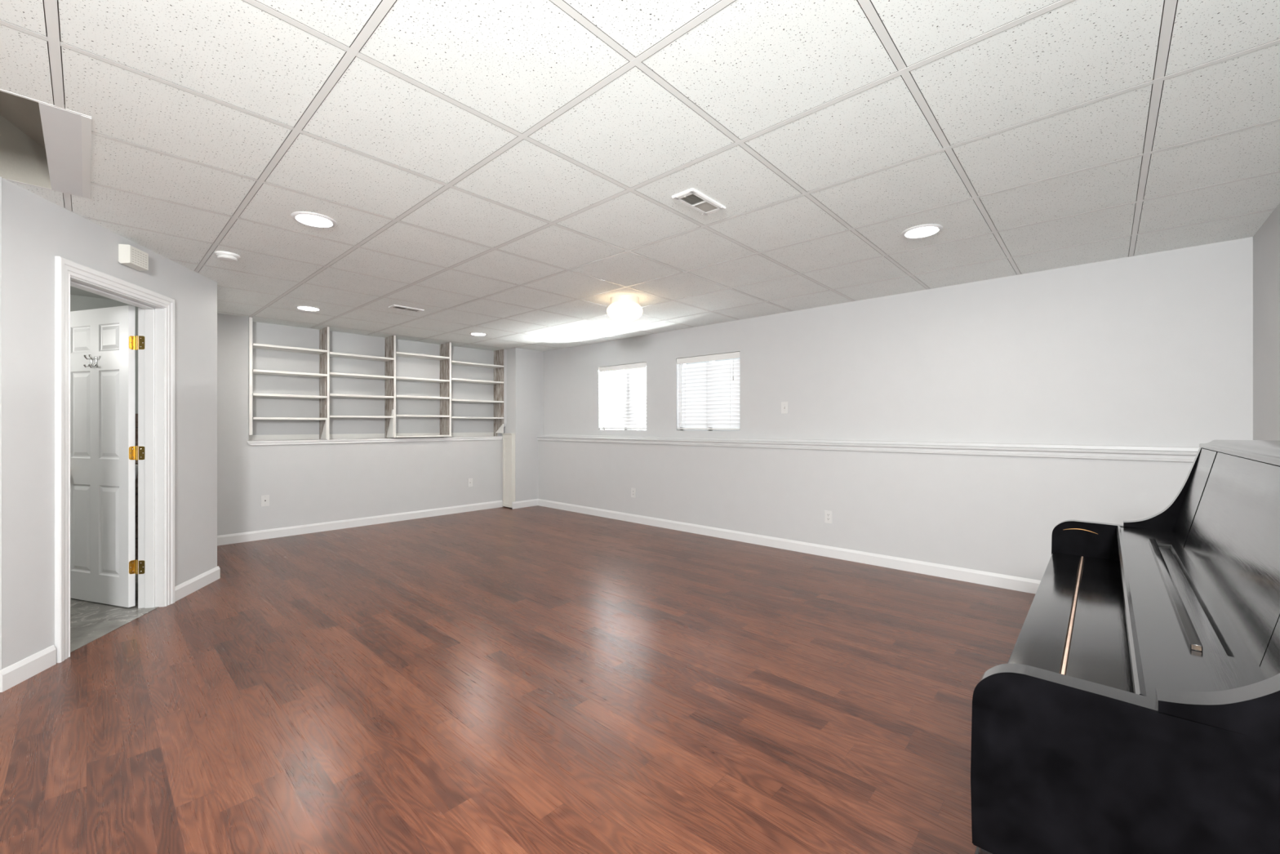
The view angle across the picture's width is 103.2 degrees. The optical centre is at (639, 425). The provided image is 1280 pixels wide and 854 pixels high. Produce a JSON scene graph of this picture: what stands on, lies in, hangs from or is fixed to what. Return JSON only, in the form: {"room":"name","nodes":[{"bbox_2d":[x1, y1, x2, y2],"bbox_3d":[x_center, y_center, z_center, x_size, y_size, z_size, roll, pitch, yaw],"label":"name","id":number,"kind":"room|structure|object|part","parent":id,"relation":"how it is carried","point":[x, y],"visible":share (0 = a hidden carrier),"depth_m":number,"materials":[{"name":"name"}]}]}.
{"room":"finished basement","nodes":[
{"label":"finished basement","id":0,"kind":"room"},
{"bbox_2d":[0,91,45,148],"bbox_3d":[-2.904,-1.505,1.610,1.027,0.649,1.650,0,0,43],"label":"ceiling","id":1,"kind":"structure","parent":0,"point":[24,113],"depth_m":2.24,"materials":[{"name":"paint"}]},
{"bbox_2d":[0,115,51,189],"bbox_3d":[-3.872,-0.330,1.385,0.104,3.100,3.210,0,0,43],"label":"wall","id":2,"kind":"structure","parent":0,"point":[22,159],"depth_m":2.37,"materials":[{"name":"paint"}]},
{"bbox_2d":[0,88,91,199],"bbox_3d":[-2.936,-1.165,1.614,0.999,0.062,1.612,0,0,43],"label":"trim","id":3,"kind":"structure","parent":2,"relation":"attached to","point":[86,120],"depth_m":2.09,"materials":[{"name":"paint"}]},
{"bbox_2d":[70,294,137,413],"bbox_3d":[-4.162,0.042,3.150,2.668,2.356,2.180,0,0,43],"label":"wall","id":4,"kind":"structure","parent":0,"point":[77,303],"depth_m":4.42,"materials":[{"name":"white paint"}]},
{"bbox_2d":[135,413,137,559],"bbox_3d":[-5.052,0.556,4.019,0.020,1.322,2.098,0,0,43],"label":"door frame","id":5,"kind":"structure","parent":4,"relation":"attached to","point":[136,415],"depth_m":4.57,"materials":[{"name":"white wood"}]},
{"bbox_2d":[0,177,217,670],"bbox_3d":[-3.558,0.040,3.786,0.583,2.360,3.156,0,0,-29],"label":"wall","id":6,"kind":"structure","parent":0,"point":[34,229],"depth_m":2.55,"materials":[{"name":"paint"}]},
{"bbox_2d":[38,102,82,196],"bbox_3d":[-2.442,-1.161,2.151,0.977,0.051,0.101,0,0,43],"label":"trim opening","id":7,"kind":"structure","parent":6,"relation":"attached to","point":[61,128],"depth_m":2.07,"materials":[{"name":"paint"}]},
{"bbox_2d":[0,565,220,692],"bbox_3d":[-3.789,1.171,2.495,1.774,0.098,4.876,0,0,6],"label":"baseboard","id":8,"kind":"structure","parent":6,"relation":"attached to","point":[11,676],"depth_m":2.52,"materials":[{"name":"paint"}]},
{"bbox_2d":[54,256,174,662],"bbox_3d":[-3.169,0.176,3.030,0.163,2.088,0.916,0,0,-14],"label":"door frame","id":9,"kind":"structure","parent":6,"relation":"in","point":[156,311],"depth_m":3.38,"materials":[{"name":"paint"}]},
{"bbox_2d":[70,305,144,607],"bbox_3d":[-3.696,0.206,3.450,0.789,2.003,0.166,0,0,21],"label":"door","id":10,"kind":"structure","parent":9,"relation":"attached to","point":[104,341],"depth_m":3.44,"materials":[{"name":"paint"}]},
{"bbox_2d":[118,244,148,271],"bbox_3d":[-3.097,-1.022,3.102,0.058,0.115,0.156,0,0,-14],"label":"door chime","id":11,"kind":"object","parent":6,"relation":"attached to","point":[129,255],"visible":1,"depth_m":3.07,"materials":[{"name":"beige plastic"}]},
{"bbox_2d":[217,313,502,535],"bbox_3d":[-3.350,0.027,6.428,0.345,2.386,3.750,0,0,43],"label":"wall","id":12,"kind":"structure","parent":0,"point":[304,484],"depth_m":6.04,"materials":[{"name":"paint"}]},
{"bbox_2d":[261,494,269,506],"bbox_3d":[-4.018,0.810,5.435,0.011,0.118,0.073,0,0,43],"label":"wall jack","id":13,"kind":"object","parent":12,"relation":"attached to","point":[264,499],"visible":1,"depth_m":5.43,"materials":[{"name":"plastic"}]},
{"bbox_2d":[217,500,502,545],"bbox_3d":[-3.238,1.170,6.284,0.014,0.100,3.490,0,0,43],"label":"baseboard","id":14,"kind":"structure","parent":12,"relation":"attached to","point":[234,538],"depth_m":6.01,"materials":[{"name":"paint"}]},
{"bbox_2d":[247,435,502,445],"bbox_3d":[-3.180,0.192,6.528,0.261,0.049,3.052,0,0,43],"label":"trim","id":15,"kind":"structure","parent":12,"relation":"attached to","point":[257,442],"depth_m":6.18,"materials":[{"name":"paint"}]},
{"bbox_2d":[248,316,506,440],"bbox_3d":[-3.139,-0.484,6.540,0.304,1.302,3.098,0,0,43],"label":"bookshelf","id":16,"kind":"object","parent":15,"relation":"on","point":[389,377],"visible":0.94,"depth_m":6.45,"materials":[{"name":"paint"}]},
{"bbox_3d":[-3.941,-0.074,5.685,0.273,0.024,0.690,0,0,43],"label":"shelf","id":17,"kind":"part","parent":16,"relation":"part of","materials":[{"name":"paint"}]},
{"bbox_3d":[-3.941,-0.326,5.685,0.273,0.024,0.690,0,0,43],"label":"shelf","id":18,"kind":"part","parent":16,"relation":"part of","materials":[{"name":"paint"}]},
{"bbox_3d":[-3.941,-0.578,5.685,0.273,0.024,0.690,0,0,43],"label":"shelf","id":19,"kind":"part","parent":16,"relation":"part of","materials":[{"name":"paint"}]},
{"bbox_3d":[-3.941,-0.854,5.685,0.273,0.024,0.690,0,0,43],"label":"shelf","id":20,"kind":"part","parent":16,"relation":"part of","materials":[{"name":"paint"}]},
{"bbox_3d":[-3.448,-0.104,6.223,0.273,0.024,0.718,0,0,43],"label":"shelf","id":21,"kind":"part","parent":16,"relation":"part of","materials":[{"name":"paint"}]},
{"bbox_3d":[-3.448,-0.354,6.223,0.273,0.024,0.718,0,0,43],"label":"shelf","id":22,"kind":"part","parent":16,"relation":"part of","materials":[{"name":"paint"}]},
{"bbox_3d":[-3.448,-0.604,6.223,0.273,0.024,0.718,0,0,43],"label":"shelf","id":23,"kind":"part","parent":16,"relation":"part of","materials":[{"name":"paint"}]},
{"bbox_3d":[-3.448,-0.837,6.223,0.273,0.024,0.718,0,0,43],"label":"shelf","id":24,"kind":"part","parent":16,"relation":"part of","materials":[{"name":"paint"}]},
{"bbox_3d":[-3.256,0.137,6.631,0.006,0.060,3.017,0,0,43],"label":"rail","id":25,"kind":"part","parent":16,"relation":"part of","materials":[{"name":"paint"}]},
{"bbox_3d":[-2.947,-0.124,6.769,0.273,0.024,0.708,0,0,43],"label":"shelf","id":26,"kind":"part","parent":16,"relation":"part of","materials":[{"name":"paint"}]},
{"bbox_3d":[-2.947,-0.371,6.769,0.273,0.024,0.708,0,0,43],"label":"shelf","id":27,"kind":"part","parent":16,"relation":"part of","materials":[{"name":"paint"}]},
{"bbox_3d":[-2.947,-0.607,6.769,0.273,0.024,0.708,0,0,43],"label":"shelf","id":28,"kind":"part","parent":16,"relation":"part of","materials":[{"name":"paint"}]},
{"bbox_3d":[-2.947,-0.922,6.769,0.273,0.024,0.708,0,0,43],"label":"shelf","id":29,"kind":"part","parent":16,"relation":"part of","materials":[{"name":"paint"}]},
{"bbox_3d":[-2.939,0.144,6.756,0.303,0.024,0.716,0,0,43],"label":"shelf","id":30,"kind":"part","parent":16,"relation":"part of","materials":[{"name":"paint"}]},
{"bbox_3d":[-2.410,-0.108,7.356,0.273,0.024,0.820,0,0,43],"label":"shelf","id":31,"kind":"part","parent":16,"relation":"part of","materials":[{"name":"paint"}]},
{"bbox_3d":[-2.410,-0.349,7.356,0.273,0.024,0.820,0,0,43],"label":"shelf","id":32,"kind":"part","parent":16,"relation":"part of","materials":[{"name":"paint"}]},
{"bbox_3d":[-2.410,-0.637,7.356,0.273,0.024,0.820,0,0,43],"label":"shelf","id":33,"kind":"part","parent":16,"relation":"part of","materials":[{"name":"paint"}]},
{"bbox_3d":[-2.410,-0.878,7.356,0.273,0.024,0.820,0,0,43],"label":"shelf","id":34,"kind":"part","parent":16,"relation":"part of","materials":[{"name":"paint"}]},
{"bbox_2d":[467,478,472,487],"bbox_3d":[-2.408,0.815,7.193,0.011,0.118,0.073,0,0,43],"label":"wall jack","id":35,"kind":"object","parent":12,"relation":"attached to","point":[469,480],"visible":1,"depth_m":7.19,"materials":[{"name":"plastic"}]},
{"bbox_2d":[0,505,1035,853],"bbox_3d":[-1.719,1.268,2.732,7.745,0.103,8.105,0,0,43],"label":"floor","id":36,"kind":"structure","parent":0,"point":[537,679],"depth_m":2.23,"materials":[{"name":"brown wood"}]},
{"bbox_2d":[502,433,515,508],"bbox_3d":[-1.942,0.670,7.497,0.251,1.100,0.070,0,0,43],"label":"panel","id":37,"kind":"object","parent":36,"relation":"on","point":[508,439],"visible":1,"depth_m":7.46,"materials":[{"name":"beige paint"}]},
{"bbox_2d":[970,440,1279,853],"bbox_3d":[1.291,0.633,1.075,0.770,1.174,1.594,0,0,43],"label":"upright piano","id":38,"kind":"object","parent":36,"relation":"on","point":[1134,707],"visible":1,"depth_m":0.72,"materials":[{"name":"black paint"}]},
{"bbox_3d":[0.537,0.896,0.742,0.075,0.558,0.060,0,0,43],"label":"leg","id":39,"kind":"part","parent":38,"relation":"part of","materials":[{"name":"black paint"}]},
{"bbox_3d":[1.632,0.481,1.800,0.266,0.270,0.040,0,0,43],"label":"arm","id":40,"kind":"part","parent":38,"relation":"part of","materials":[{"name":"black paint"}]},
{"bbox_3d":[0.599,0.481,0.672,0.266,0.270,0.040,0,0,43],"label":"arm","id":41,"kind":"part","parent":38,"relation":"part of","materials":[{"name":"black paint"}]},
{"bbox_3d":[1.881,0.646,1.573,0.552,1.147,0.039,0,0,43],"label":"panel","id":42,"kind":"part","parent":38,"relation":"part of","materials":[{"name":"black paint"}]},
{"bbox_3d":[0.847,0.646,0.445,0.552,1.147,0.039,0,0,43],"label":"panel","id":43,"kind":"part","parent":38,"relation":"part of","materials":[{"name":"black paint"}]},
{"bbox_3d":[1.254,0.213,1.061,0.084,0.278,0.959,0,0,43],"label":"panel","id":44,"kind":"part","parent":38,"relation":"part of","materials":[{"name":"black paint"}]},
{"bbox_3d":[1.434,0.059,0.944,0.382,0.026,1.594,0,0,43],"label":"lid","id":45,"kind":"part","parent":38,"relation":"part of","materials":[{"name":"black paint"}]},
{"bbox_2d":[498,347,543,501],"bbox_3d":[-1.855,0.032,7.822,0.565,2.376,0.525,0,0,43],"label":"wall","id":46,"kind":"structure","parent":0,"point":[524,367],"depth_m":7.58,"materials":[{"name":"paint"}]},
{"bbox_2d":[511,498,537,508],"bbox_3d":[-1.705,1.170,7.557,0.014,0.100,0.454,0,0,43],"label":"baseboard","id":47,"kind":"structure","parent":46,"relation":"attached to","point":[528,503],"depth_m":7.54,"materials":[{"name":"paint"}]},
{"bbox_2d":[0,0,1279,351],"bbox_3d":[-1.762,-1.137,2.683,7.745,0.061,8.175,0,0,43],"label":"ceiling","id":48,"kind":"structure","parent":0,"point":[507,171],"depth_m":2.06,"materials":[{"name":"tile"}]},
{"bbox_2d":[213,250,239,262],"bbox_3d":[-2.747,-1.120,3.375,0.136,0.042,0.136,0,0,43],"label":"smoke detector","id":49,"kind":"object","parent":48,"relation":"attached to","point":[223,255],"visible":1,"depth_m":3.34,"materials":[{"name":"white plastic"}]},
{"bbox_2d":[294,305,321,311],"bbox_3d":[-3.217,-1.135,4.918,0.214,0.012,0.214,0,0,43],"label":"recessed light","id":50,"kind":"object","parent":48,"relation":"in","point":[300,307],"visible":1,"depth_m":4.90,"materials":[{"name":"white"}]},
{"bbox_2d":[290,211,337,227],"bbox_3d":[-1.801,-1.135,2.804,0.214,0.012,0.214,0,0,43],"label":"recessed light","id":51,"kind":"object","parent":48,"relation":"in","point":[310,219],"visible":1,"depth_m":2.79,"materials":[{"name":"paint"}]},
{"bbox_2d":[388,304,424,312],"bbox_3d":[-2.269,-1.131,4.925,0.128,0.020,0.290,0,0,43],"label":"ceiling vent","id":52,"kind":"object","parent":48,"relation":"in","point":[393,306],"visible":1,"depth_m":4.91,"materials":[{"name":"grey metal"}]},
{"bbox_2d":[469,332,487,335],"bbox_3d":[-2.010,-1.135,6.305,0.214,0.012,0.214,0,0,43],"label":"recessed light","id":53,"kind":"object","parent":48,"relation":"in","point":[470,333],"visible":1,"depth_m":6.29,"materials":[{"name":"white"}]},
{"bbox_2d":[606,294,642,322],"bbox_3d":[-0.137,-1.036,4.550,0.324,0.209,0.324,0,0,43],"label":"dome light","id":54,"kind":"object","parent":48,"relation":"attached to","point":[622,308],"visible":1,"depth_m":4.44,"materials":[{"name":"white glass"}]},
{"bbox_2d":[671,187,725,215],"bbox_3d":[0.303,-1.131,2.580,0.128,0.020,0.290,0,0,43],"label":"ceiling vent","id":55,"kind":"object","parent":48,"relation":"in","point":[693,198],"visible":1,"depth_m":2.56,"materials":[{"name":"white plastic"}]},
{"bbox_2d":[901,223,942,238],"bbox_3d":[1.651,-1.135,2.970,0.214,0.012,0.214,0,0,43],"label":"recessed light","id":56,"kind":"object","parent":48,"relation":"in","point":[929,229],"visible":1,"depth_m":2.95,"materials":[{"name":"white"}]},
{"bbox_2d":[537,236,1253,580],"bbox_3d":[0.930,0.027,5.621,7.745,2.386,0.245,0,0,43],"label":"wall","id":57,"kind":"structure","parent":0,"point":[1151,349],"depth_m":4.11,"materials":[{"name":"paint"}]},
{"bbox_2d":[602,368,646,430],"bbox_3d":[-0.172,-0.368,6.754,0.879,0.860,0.055,0,0,43],"label":"window","id":58,"kind":"structure","parent":57,"relation":"in","point":[628,369],"depth_m":6.75,"materials":[{"name":"paint"}]},
{"bbox_2d":[599,362,646,429],"bbox_3d":[-0.228,-0.372,6.693,0.867,0.844,0.065,0,0,43],"label":"window blind","id":59,"kind":"object","parent":58,"relation":"attached to","point":[623,393],"visible":0.94,"depth_m":6.68,"materials":[{"name":"white plastic"}]},
{"bbox_3d":[-0.240,-0.350,6.680,0.629,0.796,0.002,0,0,43],"label":"ladder cord","id":60,"kind":"part","parent":59,"relation":"part of","materials":[{"name":"white fabric"}]},
{"bbox_3d":[-0.224,0.041,6.698,0.859,0.018,0.044,0,0,43],"label":"rail","id":61,"kind":"part","parent":59,"relation":"part of","materials":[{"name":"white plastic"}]},
{"bbox_2d":[631,488,635,497],"bbox_3d":[-0.084,0.849,6.378,0.073,0.118,0.009,0,0,43],"label":"wall outlet","id":62,"kind":"object","parent":57,"relation":"attached to","point":[633,490],"visible":1,"depth_m":6.37,"materials":[{"name":"plastic"}]},
{"bbox_2d":[680,360,739,431],"bbox_3d":[0.827,-0.368,5.838,0.875,0.860,0.055,0,0,43],"label":"window","id":63,"kind":"structure","parent":57,"relation":"in","point":[708,361],"depth_m":5.82,"materials":[{"name":"paint"}]},
{"bbox_2d":[676,351,739,430],"bbox_3d":[0.772,-0.372,5.777,0.863,0.844,0.065,0,0,43],"label":"window blind","id":64,"kind":"object","parent":63,"relation":"attached to","point":[708,393],"visible":0.95,"depth_m":5.76,"materials":[{"name":"white plastic"}]},
{"bbox_3d":[0.776,0.041,5.782,0.855,0.018,0.044,0,0,43],"label":"rail","id":65,"kind":"part","parent":64,"relation":"part of","materials":[{"name":"white plastic"}]},
{"bbox_3d":[0.760,-0.350,5.764,0.625,0.796,0.002,0,0,43],"label":"ladder cord","id":66,"kind":"part","parent":64,"relation":"part of","materials":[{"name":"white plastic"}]},
{"bbox_2d":[781,401,787,413],"bbox_3d":[1.455,-0.177,5.105,0.073,0.118,0.017,0,0,43],"label":"light switch","id":67,"kind":"object","parent":57,"relation":"attached to","point":[784,404],"visible":1,"depth_m":5.11,"materials":[{"name":"plastic"}]},
{"bbox_2d":[537,498,1040,594],"bbox_3d":[1.032,1.170,5.352,7.030,0.100,0.014,0,0,43],"label":"baseboard","id":68,"kind":"structure","parent":57,"relation":"attached to","point":[1000,580],"depth_m":4.68,"materials":[{"name":"paint"}]},
{"bbox_2d":[824,510,832,524],"bbox_3d":[1.747,0.850,4.700,0.073,0.118,0.009,0,0,43],"label":"wall outlet","id":69,"kind":"object","parent":57,"relation":"attached to","point":[828,514],"visible":1,"depth_m":4.70,"materials":[{"name":"plastic"}]},
{"bbox_2d":[537,434,1199,462],"bbox_3d":[1.066,0.184,5.389,7.030,0.093,0.131,0,0,43],"label":"trim","id":70,"kind":"structure","parent":57,"relation":"attached to","point":[1172,454],"depth_m":4.13,"materials":[{"name":"paint"}]},
{"bbox_2d":[1253,203,1279,440],"bbox_3d":[1.096,0.027,0.145,0.100,2.386,8.095,0,0,43],"label":"wall","id":71,"kind":"structure","parent":0,"point":[1266,241],"depth_m":2.80,"materials":[{"name":"paint"}]}
]}

